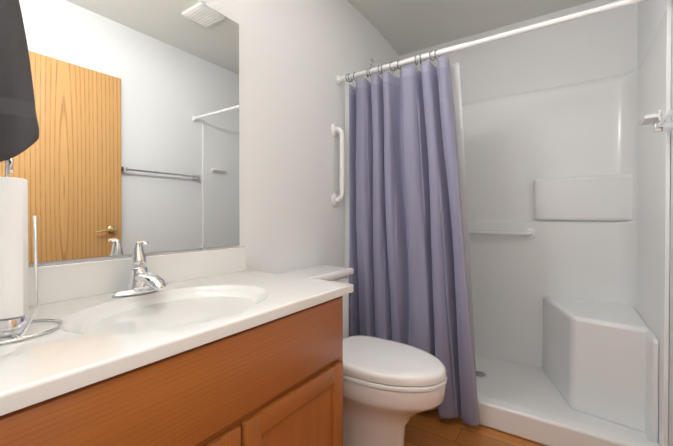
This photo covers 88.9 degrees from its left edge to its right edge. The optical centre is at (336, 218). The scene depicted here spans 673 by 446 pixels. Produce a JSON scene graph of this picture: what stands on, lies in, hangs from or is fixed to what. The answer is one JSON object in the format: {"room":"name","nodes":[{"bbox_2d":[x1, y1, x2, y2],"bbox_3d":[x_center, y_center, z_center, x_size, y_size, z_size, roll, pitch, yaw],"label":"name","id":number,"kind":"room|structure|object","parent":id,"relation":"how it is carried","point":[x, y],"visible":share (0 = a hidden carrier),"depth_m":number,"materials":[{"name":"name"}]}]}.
{"room":"bathroom","nodes":[
{"label":"bathroom","id":0,"kind":"room"},
{"bbox_2d":[28,0,398,273],"bbox_3d":[-0.300,-0.272,1.780,0.100,2.660,3.000,0,1,34],"label":"wall","id":1,"kind":"structure","parent":0,"point":[297,58],"depth_m":1.80,"materials":[{"name":"white paint"}]},
{"bbox_2d":[0,0,238,262],"bbox_3d":[-0.732,-0.362,1.043,0.008,0.975,1.092,0,1,34],"label":"mirror","id":2,"kind":"object","parent":1,"relation":"attached to","point":[137,106],"visible":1,"depth_m":1.12,"materials":[{"name":"clear glass"}]},
{"bbox_2d":[331,123,344,205],"bbox_3d":[0.018,-0.330,2.090,0.072,0.510,0.080,0,1,34],"label":"grab bar","id":3,"kind":"object","parent":1,"relation":"attached to","point":[336,199],"visible":1,"depth_m":2.07,"materials":[{"name":"white metal"}]},
{"bbox_2d":[348,0,595,55],"bbox_3d":[0.374,-1.492,1.312,1.730,0.294,3.000,0,1,34],"label":"ceiling","id":4,"kind":"structure","parent":0,"point":[402,27],"depth_m":2.38,"materials":[{"name":"white paint"}]},
{"bbox_2d":[404,410,544,445],"bbox_3d":[0.374,1.112,1.333,1.730,0.100,3.000,0,1,34],"label":"floor","id":5,"kind":"structure","parent":0,"point":[428,428],"depth_m":1.68,"materials":[{"name":"brown wood"}]},
{"bbox_2d":[0,241,352,445],"bbox_3d":[-0.491,0.566,0.911,0.563,0.995,1.133,0,1,34],"label":"bathroom vanity","id":6,"kind":"object","parent":5,"relation":"on","point":[220,347],"visible":1,"depth_m":0.84,"materials":[{"name":"brown wood"}]},
{"bbox_2d":[0,159,62,344],"bbox_3d":[-0.668,0.055,0.697,0.156,0.358,0.176,0,1,34],"label":"paper towel holder","id":7,"kind":"object","parent":6,"relation":"on","point":[14,301],"visible":0.96,"depth_m":0.68,"materials":[{"name":"white paper"}]},
{"bbox_2d":[112,241,165,296],"bbox_3d":[-0.572,0.149,1.044,0.162,0.165,0.168,0,1,34],"label":"faucet","id":8,"kind":"object","parent":6,"relation":"on","point":[142,283],"depth_m":1.05,"materials":[{"name":"silver metal"}]},
{"bbox_2d":[280,265,446,445],"bbox_3d":[0.106,0.664,1.584,0.794,0.788,0.476,0,1,34],"label":"toilet","id":9,"kind":"object","parent":5,"relation":"on","point":[391,389],"visible":0.48,"depth_m":1.42,"materials":[{"name":"white ceramic"}]},
{"bbox_2d":[345,0,671,445],"bbox_3d":[0.921,-0.056,2.128,1.526,2.219,0.852,0,1,34],"label":"shower","id":10,"kind":"object","parent":5,"relation":"on","point":[568,194],"visible":0.73,"depth_m":2.09,"materials":[{"name":"white plastic"}]},
{"bbox_2d":[399,0,637,102],"bbox_3d":[1.189,-0.278,2.521,1.530,2.660,0.100,0,1,34],"label":"wall","id":11,"kind":"structure","parent":0,"point":[595,46],"depth_m":2.30,"materials":[{"name":"white paint"}]},
{"bbox_2d":[637,0,672,445],"bbox_3d":[1.048,-0.265,0.864,0.100,2.660,3.000,0,1,34],"label":"wall","id":12,"kind":"structure","parent":0,"point":[651,13],"depth_m":1.36,"materials":[{"name":"white paint"}]},
{"bbox_2d":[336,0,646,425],"bbox_3d":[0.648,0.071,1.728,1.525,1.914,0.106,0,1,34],"label":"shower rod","id":13,"kind":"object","parent":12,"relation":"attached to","point":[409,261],"visible":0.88,"depth_m":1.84,"materials":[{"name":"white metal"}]},
{"bbox_2d":[349,56,479,425],"bbox_3d":[0.397,0.100,1.899,0.757,1.855,0.107,0,1,34],"label":"shower curtain","id":14,"kind":"object","parent":13,"relation":"hanging from","point":[409,244],"depth_m":1.84,"materials":[{"name":"fabric"}]},
{"bbox_2d":[654,108,672,132],"bbox_3d":[1.085,-0.346,1.062,0.060,0.048,0.630,0,1,34],"label":"towel bar","id":15,"kind":"object","parent":12,"relation":"attached to","point":[663,125],"visible":1,"depth_m":1.29,"materials":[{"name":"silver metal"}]},
{"bbox_3d":[-0.441,-0.259,0.123,1.530,2.660,0.100,0,1,34],"label":"wall","id":16,"kind":"structure","parent":0,"visible":0},
{"bbox_2d":[0,0,38,161],"bbox_3d":[-0.704,-0.351,0.612,0.124,0.492,0.412,0,1,34],"label":"towel","id":17,"kind":"object","parent":16,"relation":"attached to","point":[19,129],"visible":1,"depth_m":0.67,"materials":[{"name":"grey fabric"}]}
]}

